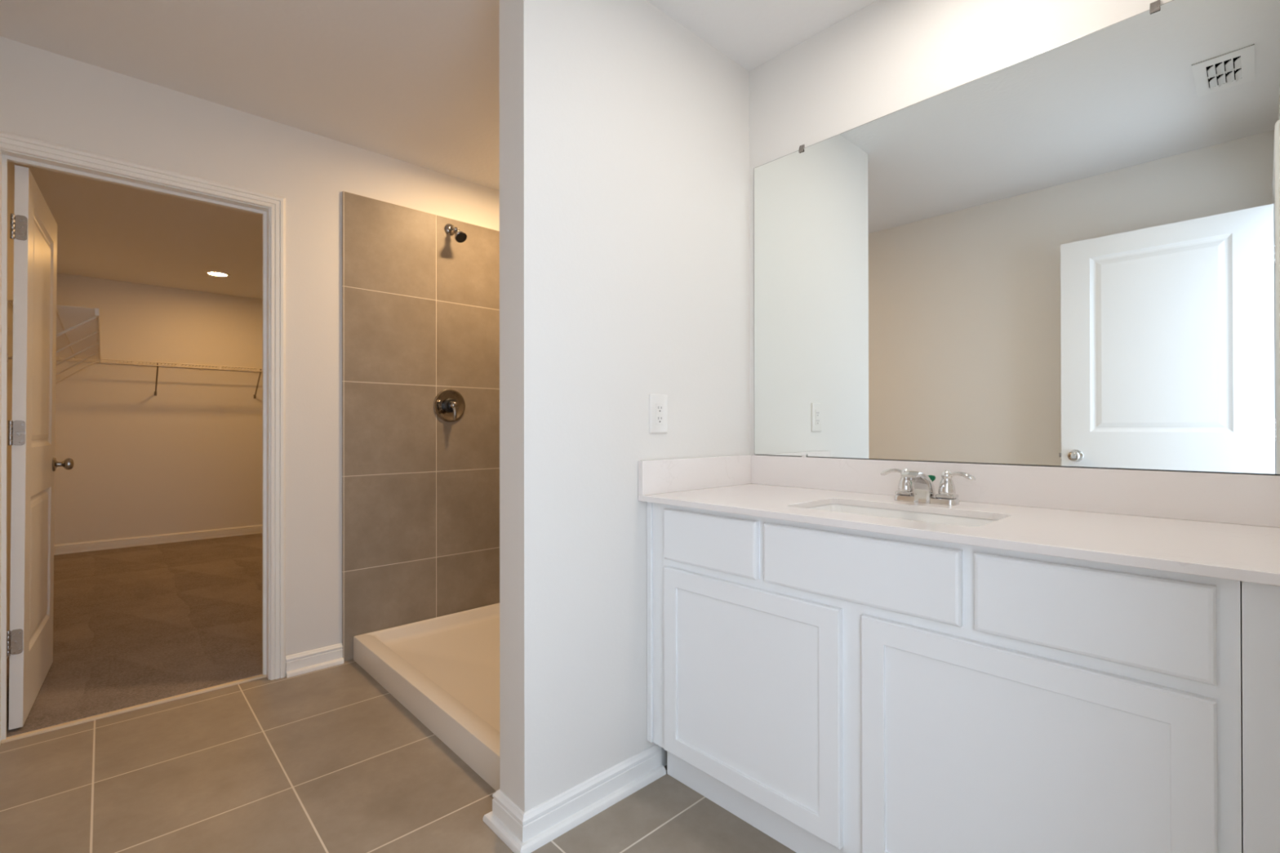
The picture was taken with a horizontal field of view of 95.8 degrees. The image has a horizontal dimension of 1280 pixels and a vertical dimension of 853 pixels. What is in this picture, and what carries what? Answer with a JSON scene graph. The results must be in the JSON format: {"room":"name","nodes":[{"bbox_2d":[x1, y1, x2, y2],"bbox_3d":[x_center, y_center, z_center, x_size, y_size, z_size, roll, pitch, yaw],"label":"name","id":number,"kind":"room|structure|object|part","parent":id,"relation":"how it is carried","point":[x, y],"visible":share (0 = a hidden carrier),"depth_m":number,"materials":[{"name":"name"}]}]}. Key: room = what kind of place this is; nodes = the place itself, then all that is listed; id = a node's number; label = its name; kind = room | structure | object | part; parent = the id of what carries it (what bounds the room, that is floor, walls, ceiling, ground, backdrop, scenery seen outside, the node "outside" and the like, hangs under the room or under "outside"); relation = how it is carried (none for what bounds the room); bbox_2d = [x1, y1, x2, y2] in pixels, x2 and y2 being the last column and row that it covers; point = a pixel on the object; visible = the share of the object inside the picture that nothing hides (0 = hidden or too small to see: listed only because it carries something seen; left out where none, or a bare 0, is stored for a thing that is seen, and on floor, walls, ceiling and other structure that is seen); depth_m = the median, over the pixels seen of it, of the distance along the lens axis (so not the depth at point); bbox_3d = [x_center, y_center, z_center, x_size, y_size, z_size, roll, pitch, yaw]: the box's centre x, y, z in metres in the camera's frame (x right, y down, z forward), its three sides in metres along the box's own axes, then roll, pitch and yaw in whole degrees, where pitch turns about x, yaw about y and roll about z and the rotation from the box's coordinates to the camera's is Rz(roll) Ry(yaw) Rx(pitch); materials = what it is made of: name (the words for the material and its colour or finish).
{"room":"bathroom","nodes":[
{"label":"bathroom","id":0,"kind":"room"},
{"bbox_2d":[6,160,15,659],"bbox_3d":[-3.723,-0.112,3.452,0.100,2.440,4.035,0,0,-43],"label":"wall","id":1,"kind":"structure","parent":0,"point":[11,166],"depth_m":2.78,"materials":[{"name":"paint"}]},
{"bbox_2d":[6,164,74,729],"bbox_3d":[-2.470,0.073,2.365,0.171,2.015,0.776,1,-1,-40],"label":"door","id":2,"kind":"structure","parent":1,"relation":"in","point":[33,225],"depth_m":2.18,"materials":[{"name":"paint"}]},
{"bbox_3d":[-2.633,0.172,2.641,0.068,0.064,0.064,1,-1,-40],"label":"knob","id":3,"kind":"part","parent":2,"relation":"part of","materials":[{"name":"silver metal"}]},
{"bbox_2d":[7,299,100,383],"bbox_3d":[-3.767,-0.441,3.806,0.316,0.291,2.793,0,0,-43],"label":"wire shelf","id":4,"kind":"object","parent":1,"relation":"attached to","point":[77,328],"visible":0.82,"depth_m":3.50,"materials":[{"name":"metal"}]},
{"bbox_2d":[6,533,262,737],"bbox_3d":[-2.919,1.144,4.317,2.600,0.092,4.292,0,0,-43],"label":"floor","id":5,"kind":"structure","parent":0,"point":[135,625],"depth_m":3.19,"materials":[{"name":"brown carpet"}]},
{"bbox_2d":[53,273,262,544],"bbox_3d":[-4.276,-0.103,5.760,2.430,2.440,0.100,0,0,-43],"label":"wall","id":6,"kind":"structure","parent":0,"point":[186,457],"depth_m":5.46,"materials":[{"name":"paint"}]},
{"bbox_2d":[53,524,262,555],"bbox_3d":[-4.235,1.062,5.713,2.230,0.086,0.015,0,0,-43],"label":"baseboard","id":7,"kind":"structure","parent":6,"relation":"attached to","point":[63,548],"depth_m":5.41,"materials":[{"name":"paint"}]},
{"bbox_2d":[55,356,262,398],"bbox_3d":[-4.133,-0.435,5.606,2.222,0.293,0.320,0,0,-43],"label":"wire shelf","id":8,"kind":"object","parent":6,"relation":"attached to","point":[71,360],"visible":0.66,"depth_m":5.33,"materials":[{"name":"metal"}]},
{"bbox_2d":[0,36,499,662],"bbox_3d":[-1.502,-0.118,2.684,2.350,2.440,0.113,0,0,-43],"label":"wall","id":9,"kind":"structure","parent":0,"point":[420,305],"depth_m":2.76,"materials":[{"name":"tile"}]},
{"bbox_2d":[0,130,285,743],"bbox_3d":[-1.933,0.045,2.279,0.912,2.112,0.118,0,0,-43],"label":"door frame","id":10,"kind":"structure","parent":9,"relation":"attached to","point":[8,141],"depth_m":2.51,"materials":[{"name":"paint"}]},
{"bbox_2d":[285,643,343,677],"bbox_3d":[-1.472,1.058,2.623,0.230,0.086,0.034,0,0,-43],"label":"baseboard","id":11,"kind":"structure","parent":9,"relation":"attached to","point":[311,660],"depth_m":2.62,"materials":[{"name":"paint"}]},
{"bbox_2d":[433,389,465,422],"bbox_3d":[-0.984,-0.111,3.036,0.175,0.175,0.076,0,0,-43],"label":"shower valve","id":12,"kind":"object","parent":9,"relation":"attached to","point":[449,405],"visible":1,"depth_m":3.04,"materials":[{"name":"silver metal"}]},
{"bbox_3d":[-0.971,-0.082,3.022,0.041,0.099,0.038,0,0,-43],"label":"handle","id":13,"kind":"part","parent":12,"relation":"part of","materials":[{"name":"silver metal"}]},
{"bbox_2d":[444,223,466,243],"bbox_3d":[-0.960,-1.016,3.023,0.139,0.121,0.063,0,0,44],"label":"showerhead","id":14,"kind":"object","parent":9,"relation":"attached to","point":[460,237],"visible":1,"depth_m":3.01,"materials":[{"name":"silver metal"}]},
{"bbox_2d":[0,659,796,852],"bbox_3d":[-0.159,1.135,1.272,2.400,0.080,3.888,0,0,-43],"label":"floor","id":15,"kind":"structure","parent":0,"point":[327,760],"depth_m":1.74,"materials":[{"name":"tile"}]},
{"bbox_2d":[0,674,266,743],"bbox_3d":[-1.938,1.106,2.283,0.788,0.030,0.024,0,0,-43],"label":"threshold","id":16,"kind":"object","parent":15,"relation":"on","point":[24,735],"visible":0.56,"depth_m":2.23,"materials":[{"name":"beige stone"}]},
{"bbox_2d":[353,602,499,791],"bbox_3d":[-0.523,1.044,2.505,0.908,0.111,1.471,0,0,-43],"label":"shower pan","id":17,"kind":"object","parent":15,"relation":"on","point":[444,669],"visible":0.23,"depth_m":2.44,"materials":[{"name":"plastic"}]},
{"bbox_2d":[646,502,1279,852],"bbox_3d":[0.678,0.661,1.491,0.548,0.865,1.364,0,0,-43],"label":"vanity cabinet","id":18,"kind":"object","parent":15,"relation":"on","point":[828,689],"visible":0.8,"depth_m":1.16,"materials":[{"name":"paint"}]},
{"bbox_3d":[0.190,0.324,1.629,0.019,0.151,0.339,0,0,-43],"label":"drawer","id":19,"kind":"part","parent":18,"relation":"part of","materials":[{"name":"paint"}]},
{"bbox_3d":[0.271,0.698,1.542,0.006,0.458,0.476,0,0,-43],"label":"panel","id":20,"kind":"part","parent":18,"relation":"part of","materials":[{"name":"paint"}]},
{"bbox_3d":[0.270,0.698,1.541,0.019,0.550,0.568,0,0,-43],"label":"door","id":21,"kind":"part","parent":18,"relation":"part of","materials":[{"name":"paint"}]},
{"bbox_3d":[0.479,0.322,1.317,0.019,0.151,0.465,0,0,-43],"label":"drawer","id":22,"kind":"part","parent":18,"relation":"part of","materials":[{"name":"paint"}]},
{"bbox_2d":[638,483,1279,586],"bbox_3d":[0.669,0.219,1.486,0.575,0.018,1.365,0,0,-43],"label":"countertop","id":23,"kind":"structure","parent":18,"relation":"on","point":[1228,551],"depth_m":1.17,"materials":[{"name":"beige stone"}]},
{"bbox_2d":[807,503,997,526],"bbox_3d":[0.635,0.302,1.456,0.287,0.148,0.488,0,0,-43],"label":"undermount sink","id":24,"kind":"object","parent":23,"relation":"in","point":[908,515],"visible":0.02,"depth_m":1.56,"materials":[{"name":"ceramic"}]},
{"bbox_2d":[880,467,976,506],"bbox_3d":[0.760,0.164,1.573,0.150,0.092,0.251,0,0,-43],"label":"faucet","id":25,"kind":"object","parent":23,"relation":"on","point":[923,491],"visible":1,"depth_m":1.57,"materials":[{"name":"silver metal"}]},
{"bbox_3d":[0.729,0.132,1.669,0.021,0.022,0.067,0,0,-43],"label":"lever","id":26,"kind":"part","parent":25,"relation":"part of","materials":[{"name":"silver metal"}]},
{"bbox_3d":[0.756,0.155,1.643,0.047,0.074,0.047,0,0,-43],"label":"handle","id":27,"kind":"part","parent":25,"relation":"part of","materials":[{"name":"silver metal"}]},
{"bbox_3d":[0.760,0.164,1.573,0.150,0.091,0.049,0,0,-43],"label":"spout","id":28,"kind":"part","parent":25,"relation":"part of","materials":[{"name":"silver metal"}]},
{"bbox_3d":[0.793,0.201,1.603,0.052,0.018,0.160,0,0,-43],"label":"plate","id":29,"kind":"part","parent":25,"relation":"part of","materials":[{"name":"silver metal"}]},
{"bbox_3d":[0.830,0.154,1.563,0.047,0.074,0.047,0,0,-43],"label":"handle","id":30,"kind":"part","parent":25,"relation":"part of","materials":[{"name":"silver metal"}]},
{"bbox_3d":[0.854,0.132,1.534,0.021,0.022,0.067,0,0,-43],"label":"lever","id":31,"kind":"part","parent":25,"relation":"part of","materials":[{"name":"silver metal"}]},
{"bbox_3d":[0.691,0.696,1.089,0.006,0.458,0.470,0,0,-43],"label":"panel","id":32,"kind":"part","parent":18,"relation":"part of","materials":[{"name":"paint"}]},
{"bbox_3d":[0.690,0.696,1.089,0.019,0.550,0.562,0,0,-43],"label":"door","id":33,"kind":"part","parent":18,"relation":"part of","materials":[{"name":"paint"}]},
{"bbox_3d":[0.767,0.321,1.007,0.019,0.151,0.334,0,0,-43],"label":"drawer","id":34,"kind":"part","parent":18,"relation":"part of","materials":[{"name":"paint"}]},
{"bbox_2d":[0,0,877,299],"bbox_3d":[-1.816,-1.386,3.097,2.650,0.100,7.600,0,0,-43],"label":"ceiling","id":35,"kind":"structure","parent":0,"point":[416,82],"depth_m":2.17,"materials":[{"name":"paint"}]},
{"bbox_2d":[204,271,230,276],"bbox_3d":[-3.668,-1.323,5.021,0.180,0.007,0.180,0,0,-43],"label":"recessed light","id":36,"kind":"object","parent":35,"relation":"in","point":[216,273],"visible":1,"depth_m":5.01,"materials":[{"name":"white plastic"}]},
{"bbox_2d":[499,0,750,812],"bbox_3d":[0.012,-0.124,1.897,0.981,2.440,0.128,0,0,-43],"label":"wall partition","id":37,"kind":"structure","parent":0,"point":[624,133],"depth_m":1.69,"materials":[{"name":"paint"}]},
{"bbox_2d":[482,743,666,852],"bbox_3d":[-0.177,1.053,1.716,0.527,0.086,0.196,0,0,-43],"label":"baseboard","id":38,"kind":"structure","parent":37,"relation":"attached to","point":[522,832],"depth_m":1.60,"materials":[{"name":"paint"}]},
{"bbox_2d":[648,393,667,433],"bbox_3d":[0.061,-0.041,1.849,0.080,0.126,0.008,0,0,-43],"label":"wall outlet","id":39,"kind":"object","parent":37,"relation":"attached to","point":[658,403],"visible":1,"depth_m":1.84,"materials":[{"name":"white plastic"}]},
{"bbox_2d":[656,403,663,424],"bbox_3d":[0.063,-0.041,1.847,0.033,0.067,0.002,0,0,-43],"label":"receptacle","id":40,"kind":"object","parent":39,"relation":"attached to","point":[660,406],"depth_m":1.85,"materials":[{"name":"white plastic"}]},
{"bbox_2d":[638,454,751,495],"bbox_3d":[0.211,0.159,1.979,0.574,0.106,0.020,0,0,-43],"label":"backsplash","id":41,"kind":"structure","parent":37,"relation":"attached to","point":[667,475],"depth_m":1.93,"materials":[{"name":"beige stone"}]},
{"bbox_2d":[749,0,1269,474],"bbox_3d":[0.408,-0.123,2.273,0.110,2.440,3.115,0,0,-43],"label":"wall","id":42,"kind":"structure","parent":0,"point":[886,57],"depth_m":1.80,"materials":[{"name":"paint"}]},
{"bbox_2d":[751,454,1279,527],"bbox_3d":[0.879,0.157,1.668,0.020,0.106,1.345,0,0,-43],"label":"backsplash","id":43,"kind":"structure","parent":42,"relation":"attached to","point":[1252,500],"depth_m":1.44,"materials":[{"name":"beige stone"}]},
{"bbox_2d":[753,0,1279,475],"bbox_3d":[0.882,-0.439,1.673,0.011,1.089,1.337,0,0,-43],"label":"vanity mirror","id":44,"kind":"object","parent":42,"relation":"attached to","point":[1068,254],"visible":1,"depth_m":1.48,"materials":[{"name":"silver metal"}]}
]}

